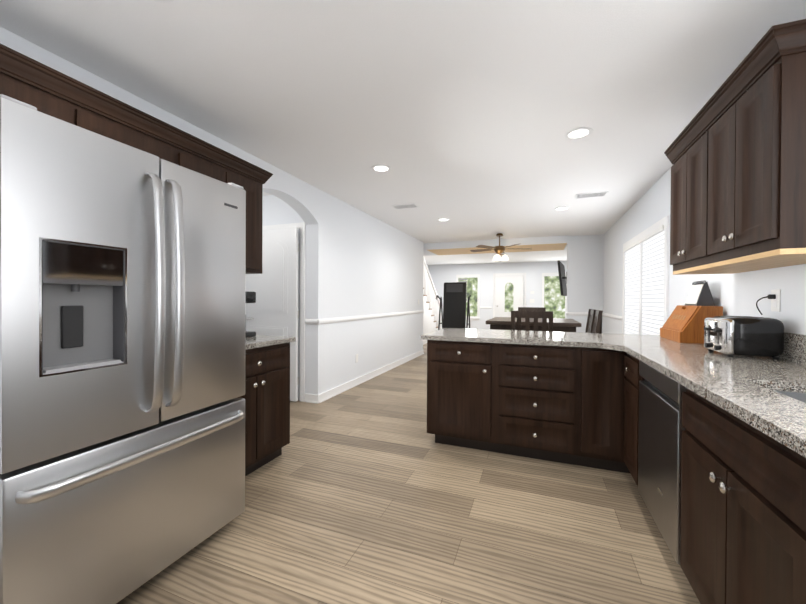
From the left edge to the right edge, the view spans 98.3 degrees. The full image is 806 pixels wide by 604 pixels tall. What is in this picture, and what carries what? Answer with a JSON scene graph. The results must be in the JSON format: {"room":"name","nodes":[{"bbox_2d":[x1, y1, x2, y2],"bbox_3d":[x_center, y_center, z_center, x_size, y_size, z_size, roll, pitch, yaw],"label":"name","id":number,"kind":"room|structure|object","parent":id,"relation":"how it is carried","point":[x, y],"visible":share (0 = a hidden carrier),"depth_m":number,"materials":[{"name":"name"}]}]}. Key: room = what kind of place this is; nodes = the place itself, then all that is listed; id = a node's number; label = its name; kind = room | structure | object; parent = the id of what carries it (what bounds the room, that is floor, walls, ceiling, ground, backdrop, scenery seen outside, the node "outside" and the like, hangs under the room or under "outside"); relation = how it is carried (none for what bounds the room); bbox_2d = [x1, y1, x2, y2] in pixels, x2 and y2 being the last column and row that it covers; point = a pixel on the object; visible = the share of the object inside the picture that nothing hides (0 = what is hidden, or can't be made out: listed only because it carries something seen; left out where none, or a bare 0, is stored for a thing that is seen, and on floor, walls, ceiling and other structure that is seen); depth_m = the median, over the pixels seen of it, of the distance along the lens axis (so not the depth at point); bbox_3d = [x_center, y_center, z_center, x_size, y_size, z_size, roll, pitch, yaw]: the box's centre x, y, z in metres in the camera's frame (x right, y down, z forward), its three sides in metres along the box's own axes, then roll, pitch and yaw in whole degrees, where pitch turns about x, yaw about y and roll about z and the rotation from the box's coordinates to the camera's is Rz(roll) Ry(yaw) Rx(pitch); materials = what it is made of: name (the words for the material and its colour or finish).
{"room":"kitchen","nodes":[
{"label":"kitchen","id":0,"kind":"room"},
{"bbox_2d":[0,27,423,394],"bbox_3d":[-1.282,-0.066,3.466,0.170,2.470,9.170,0,0,21],"label":"wall","id":1,"kind":"structure","parent":0,"point":[359,262],"depth_m":4.49,"materials":[{"name":"white paint"}]},
{"bbox_2d":[0,44,79,126],"bbox_3d":[-1.773,-0.828,1.464,0.339,0.387,0.478,0,0,21],"label":"upper cabinet","id":2,"kind":"object","parent":1,"relation":"attached to","point":[45,89],"depth_m":1.51,"materials":[{"name":"brown wood"}]},
{"bbox_2d":[80,82,179,165],"bbox_3d":[-1.600,-0.830,1.912,0.339,0.387,0.482,0,0,21],"label":"upper cabinet","id":3,"kind":"object","parent":1,"relation":"attached to","point":[102,114],"depth_m":1.83,"materials":[{"name":"brown wood"}]},
{"bbox_2d":[180,130,267,273],"bbox_3d":[-1.384,-0.625,2.476,0.339,0.802,0.725,0,0,21],"label":"upper cabinet","id":4,"kind":"object","parent":1,"relation":"attached to","point":[199,156],"depth_m":2.53,"materials":[{"name":"brown wood"}]},
{"bbox_2d":[313,350,423,403],"bbox_3d":[-0.277,1.111,5.864,0.050,0.095,3.982,0,0,21],"label":"baseboard","id":5,"kind":"structure","parent":1,"relation":"attached to","point":[321,397],"depth_m":4.94,"materials":[{"name":"white wood"}]},
{"bbox_2d":[314,310,423,324],"bbox_3d":[-0.274,0.221,5.860,0.048,0.065,3.980,0,0,21],"label":"trim","id":6,"kind":"structure","parent":1,"relation":"attached to","point":[337,320],"depth_m":4.95,"materials":[{"name":"white wood"}]},
{"bbox_2d":[262,195,305,400],"bbox_3d":[-1.641,-0.073,4.339,1.128,2.470,0.120,0,0,21],"label":"wall","id":7,"kind":"structure","parent":0,"point":[276,210],"depth_m":4.16,"materials":[{"name":"white paint"}]},
{"bbox_2d":[245,227,298,401],"bbox_3d":[-1.607,0.141,4.180,0.822,2.020,0.064,0,0,21],"label":"pantry door","id":8,"kind":"structure","parent":7,"relation":"in","point":[273,310],"depth_m":4.11,"materials":[{"name":"white wood"}]},
{"bbox_2d":[262,222,305,401],"bbox_3d":[-1.588,0.115,4.245,0.942,2.096,0.017,0,0,21],"label":"door frame","id":9,"kind":"structure","parent":7,"relation":"attached to","point":[301,225],"depth_m":4.08,"materials":[{"name":"white wood"}]},
{"bbox_2d":[0,0,805,264],"bbox_3d":[0.694,-1.333,5.415,5.450,0.060,14.400,0,0,21],"label":"ceiling","id":10,"kind":"structure","parent":0,"point":[464,116],"depth_m":2.06,"materials":[{"name":"white paint"}]},
{"bbox_2d":[371,164,390,171],"bbox_3d":[-0.213,-1.290,3.370,0.189,0.008,0.189,0,0,-3],"label":"recessed light","id":11,"kind":"object","parent":10,"relation":"in","point":[380,167],"depth_m":3.37,"materials":[{"name":"white plastic"}]},
{"bbox_2d":[392,203,418,208],"bbox_3d":[0.033,-1.286,4.631,0.333,0.030,0.193,0,0,21],"label":"ceiling vent","id":12,"kind":"object","parent":10,"relation":"in","point":[413,205],"depth_m":4.72,"materials":[{"name":"white metal"}]},
{"bbox_2d":[438,218,449,220],"bbox_3d":[0.641,-1.300,5.505,0.189,0.008,0.189,0,0,15],"label":"recessed light","id":13,"kind":"object","parent":10,"relation":"in","point":[440,219],"depth_m":5.49,"materials":[{"name":"white"}]},
{"bbox_2d":[470,233,518,260],"bbox_3d":[1.861,-1.056,6.724,1.165,0.500,1.121,0,0,21],"label":"ceiling fan","id":14,"kind":"object","parent":10,"relation":"hanging from","point":[499,250],"visible":1,"depth_m":6.62,"materials":[{"name":"brown wood"}]},
{"bbox_2d":[424,235,567,255],"bbox_3d":[1.408,-1.242,8.044,4.290,0.150,1.020,0,0,21],"label":"ceiling beam","id":15,"kind":"structure","parent":10,"relation":"attached to","point":[549,243],"depth_m":7.47,"materials":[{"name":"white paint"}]},
{"bbox_2d":[555,206,569,209],"bbox_3d":[2.192,-1.288,4.799,0.189,0.008,0.189,0,0,15],"label":"recessed light","id":16,"kind":"object","parent":10,"relation":"in","point":[564,207],"depth_m":4.79,"materials":[{"name":"white"}]},
{"bbox_2d":[565,127,592,139],"bbox_3d":[1.333,-1.277,2.645,0.189,0.008,0.189,0,0,-3],"label":"recessed light","id":17,"kind":"object","parent":10,"relation":"in","point":[578,133],"depth_m":2.64,"materials":[{"name":"white"}]},
{"bbox_2d":[574,191,608,198],"bbox_3d":[2.209,-1.271,4.095,0.333,0.030,0.199,0,0,21],"label":"ceiling vent","id":18,"kind":"object","parent":10,"relation":"in","point":[577,196],"depth_m":4.15,"materials":[{"name":"white metal"}]},
{"bbox_2d":[116,343,699,603],"bbox_3d":[0.680,1.196,5.432,5.450,0.060,14.400,0,0,21],"label":"floor","id":19,"kind":"structure","parent":0,"point":[370,491],"depth_m":1.83,"materials":[{"name":"brown wood"}]},
{"bbox_2d":[0,94,245,603],"bbox_3d":[-1.373,0.286,1.574,0.953,1.792,0.905,0,0,21],"label":"refrigerator","id":20,"kind":"object","parent":19,"relation":"on","point":[122,358],"visible":1,"depth_m":1.27,"materials":[{"name":"grey metal"}]},
{"bbox_2d":[237,342,289,475],"bbox_3d":[-1.248,0.740,2.425,0.650,0.874,0.715,0,0,21],"label":"base cabinet","id":21,"kind":"object","parent":19,"relation":"on","point":[266,396],"visible":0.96,"depth_m":2.42,"materials":[{"name":"black wood"}]},
{"bbox_2d":[245,335,295,349],"bbox_3d":[-1.250,0.234,2.430,0.634,0.135,0.752,0,0,21],"label":"countertop","id":22,"kind":"structure","parent":21,"relation":"on","point":[257,341],"depth_m":2.48,"materials":[{"name":"stone"}]},
{"bbox_2d":[245,291,255,336],"bbox_3d":[-1.282,0.092,2.631,0.230,0.345,0.230,0,0,21],"label":"coffee maker","id":23,"kind":"object","parent":22,"relation":"on","point":[250,296],"visible":0.06,"depth_m":2.64,"materials":[{"name":"black"}]},
{"bbox_2d":[423,256,441,344],"bbox_3d":[0.204,-0.322,9.620,0.918,2.915,3.380,0,0,21],"label":"staircase","id":24,"kind":"structure","parent":19,"relation":"on","point":[431,306],"depth_m":9.83,"materials":[{"name":"white wood"}]},
{"bbox_2d":[436,282,470,329],"bbox_3d":[1.221,0.343,8.274,0.808,1.622,0.720,0,0,21],"label":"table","id":25,"kind":"object","parent":19,"relation":"on","point":[453,313],"visible":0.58,"depth_m":8.24,"materials":[{"name":"black"}]},
{"bbox_2d":[427,340,498,451],"bbox_3d":[0.559,0.745,3.048,0.546,0.874,0.630,0,0,21],"label":"base cabinet","id":26,"kind":"object","parent":19,"relation":"on","point":[460,374],"depth_m":2.76,"materials":[{"name":"black wood"}]},
{"bbox_2d":[421,328,596,347],"bbox_3d":[0.937,0.292,2.981,1.380,0.035,0.820,0,0,21],"label":"countertop","id":27,"kind":"structure","parent":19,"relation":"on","point":[548,338],"depth_m":2.77,"materials":[{"name":"grey stone"}]},
{"bbox_2d":[518,307,545,310],"bbox_3d":[2.008,0.631,5.458,0.420,1.085,0.500,0,0,21],"label":"dining chair","id":28,"kind":"object","parent":19,"relation":"on","point":[531,308],"visible":0.04,"depth_m":5.66,"materials":[{"name":"brown wood"}]},
{"bbox_2d":[511,311,552,331],"bbox_3d":[1.453,0.638,3.936,0.420,1.085,0.500,0,0,21],"label":"dining chair","id":29,"kind":"object","parent":19,"relation":"on","point":[535,315],"visible":0.17,"depth_m":3.71,"materials":[{"name":"brown wood"}]},
{"bbox_2d":[486,317,581,331],"bbox_3d":[1.733,0.707,4.691,1.080,0.940,1.080,0,0,21],"label":"dining table","id":30,"kind":"object","parent":19,"relation":"on","point":[559,324],"visible":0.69,"depth_m":4.28,"materials":[{"name":"brown wood"}]},
{"bbox_2d":[495,343,582,464],"bbox_3d":[1.079,0.749,2.847,0.569,0.874,0.630,0,0,21],"label":"base cabinet","id":31,"kind":"object","parent":19,"relation":"on","point":[537,386],"depth_m":2.56,"materials":[{"name":"black wood"}]},
{"bbox_2d":[585,309,595,332],"bbox_3d":[2.297,0.637,4.707,0.500,1.085,0.420,0,0,21],"label":"dining chair","id":32,"kind":"object","parent":19,"relation":"on","point":[589,320],"visible":0.21,"depth_m":4.75,"materials":[{"name":"brown wood"}]},
{"bbox_2d":[590,310,602,332],"bbox_3d":[2.140,0.639,4.300,0.500,1.085,0.420,0,0,21],"label":"dining chair","id":33,"kind":"object","parent":19,"relation":"on","point":[596,324],"visible":0.29,"depth_m":4.06,"materials":[{"name":"brown wood"}]},
{"bbox_2d":[579,347,622,471],"bbox_3d":[1.482,0.752,2.692,0.295,0.874,0.630,0,0,21],"label":"base cabinet","id":34,"kind":"object","parent":19,"relation":"on","point":[579,406],"depth_m":2.41,"materials":[{"name":"black wood"}]},
{"bbox_2d":[619,351,643,484],"bbox_3d":[1.708,0.758,2.054,0.626,0.874,0.360,0,0,21],"label":"base cabinet","id":35,"kind":"object","parent":19,"relation":"on","point":[628,451],"depth_m":2.20,"materials":[{"name":"black wood"}]},
{"bbox_2d":[638,360,685,564],"bbox_3d":[1.527,0.763,1.601,0.624,0.868,0.604,0,0,21],"label":"dishwasher","id":36,"kind":"object","parent":19,"relation":"on","point":[661,427],"visible":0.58,"depth_m":1.62,"materials":[{"name":"grey metal"}]},
{"bbox_2d":[589,332,805,603],"bbox_3d":[1.071,0.679,0.600,0.770,1.045,5.170,0,0,21],"label":"base cabinet","id":37,"kind":"object","parent":19,"relation":"on","point":[743,501],"depth_m":1.08,"materials":[{"name":"black wood"}]},
{"bbox_2d":[421,328,805,457],"bbox_3d":[0.470,0.343,0.830,2.060,0.384,5.170,0,0,21],"label":"countertop","id":38,"kind":"structure","parent":37,"relation":"on","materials":[{"name":"stone"}]},
{"bbox_2d":[660,305,722,343],"bbox_3d":[2.094,0.155,2.555,0.233,0.255,0.420,0,0,21],"label":"bread box","id":39,"kind":"object","parent":38,"relation":"on","point":[684,324],"visible":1,"depth_m":2.39,"materials":[{"name":"brown wood"}]},
{"bbox_2d":[685,280,715,305],"bbox_3d":[2.144,-0.062,2.519,0.108,0.178,0.210,0,0,21],"label":"calendar","id":40,"kind":"object","parent":39,"relation":"on","point":[700,294],"visible":1,"depth_m":2.44,"materials":[{"name":"grey paper"}]},
{"bbox_2d":[704,316,783,359],"bbox_3d":[1.807,0.182,1.873,0.256,0.206,0.280,0,0,21],"label":"toaster","id":41,"kind":"object","parent":38,"relation":"on","point":[729,336],"visible":1,"depth_m":1.76,"materials":[{"name":"black metal"}]},
{"bbox_2d":[429,261,566,328],"bbox_3d":[3.203,-0.100,12.020,5.033,2.470,0.120,0,0,21],"label":"wall","id":42,"kind":"structure","parent":0,"point":[441,275],"depth_m":12.04,"materials":[{"name":"white paint"}]},
{"bbox_2d":[456,274,479,320],"bbox_3d":[2.279,-0.159,12.282,0.860,1.625,0.053,0,0,21],"label":"window","id":43,"kind":"structure","parent":42,"relation":"in","point":[473,285],"depth_m":12.23,"materials":[{"name":"grey"}]},
{"bbox_2d":[493,273,525,317],"bbox_3d":[3.595,0.081,11.794,1.072,2.115,0.019,0,0,21],"label":"door frame","id":44,"kind":"structure","parent":42,"relation":"attached to","point":[500,274],"depth_m":11.86,"materials":[{"name":"white wood"}]},
{"bbox_2d":[495,275,523,316],"bbox_3d":[3.563,0.117,11.711,0.910,2.020,0.098,0,0,21],"label":"front door","id":45,"kind":"structure","parent":42,"relation":"in","point":[509,294],"depth_m":11.72,"materials":[{"name":"white wood"}]},
{"bbox_2d":[542,272,566,318],"bbox_3d":[4.901,-0.139,11.270,0.800,1.625,0.053,0,0,21],"label":"window","id":46,"kind":"structure","parent":42,"relation":"in","point":[554,300],"depth_m":11.30,"materials":[{"name":"grey"}]},
{"bbox_2d":[567,234,603,332],"bbox_3d":[3.571,-0.063,6.851,0.623,2.470,0.140,0,0,21],"label":"wall","id":47,"kind":"structure","parent":0,"point":[585,266],"depth_m":6.79,"materials":[{"name":"white paint"}]},
{"bbox_2d":[557,261,566,295],"bbox_3d":[3.506,-0.494,7.638,0.284,0.719,1.284,0,0,21],"label":"wall-mounted tv","id":48,"kind":"object","parent":47,"relation":"attached to","point":[562,279],"visible":0.92,"depth_m":7.23,"materials":[{"name":"black"}]},
{"bbox_2d":[566,312,587,315],"bbox_3d":[3.526,0.235,6.799,0.620,0.065,0.050,0,0,21],"label":"trim","id":49,"kind":"structure","parent":47,"relation":"attached to","point":[567,313],"depth_m":6.82,"materials":[{"name":"white wood"}]},
{"bbox_2d":[603,168,805,334],"bbox_3d":[3.064,-0.050,4.506,0.120,2.470,14.240,0,0,21],"label":"wall","id":50,"kind":"structure","parent":0,"point":[738,294],"depth_m":2.80,"materials":[{"name":"white paint"}]},
{"bbox_2d":[602,313,621,320],"bbox_3d":[3.522,0.241,5.895,0.020,0.065,1.680,0,0,21],"label":"trim","id":51,"kind":"structure","parent":50,"relation":"attached to","point":[617,317],"depth_m":5.75,"materials":[{"name":"white wood"}]},
{"bbox_2d":[622,215,669,334],"bbox_3d":[2.856,0.018,4.211,0.053,1.705,1.880,0,0,21],"label":"window blind","id":52,"kind":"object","parent":50,"relation":"in","point":[645,308],"depth_m":3.99,"materials":[{"name":"grey plastic"}]},
{"bbox_2d":[664,19,805,274],"bbox_3d":[1.742,-0.599,1.763,0.374,0.836,1.171,0,0,21],"label":"upper cabinet","id":53,"kind":"object","parent":50,"relation":"attached to","point":[735,152],"visible":1,"depth_m":1.51,"materials":[{"name":"brown wood"}]},
{"bbox_2d":[756,289,780,314],"bbox_3d":[1.934,0.002,1.851,0.076,0.137,0.072,0,0,21],"label":"outlet","id":54,"kind":"object","parent":50,"relation":"attached to","point":[774,296],"visible":1,"depth_m":1.83,"materials":[{"name":"white plastic"}]}
]}

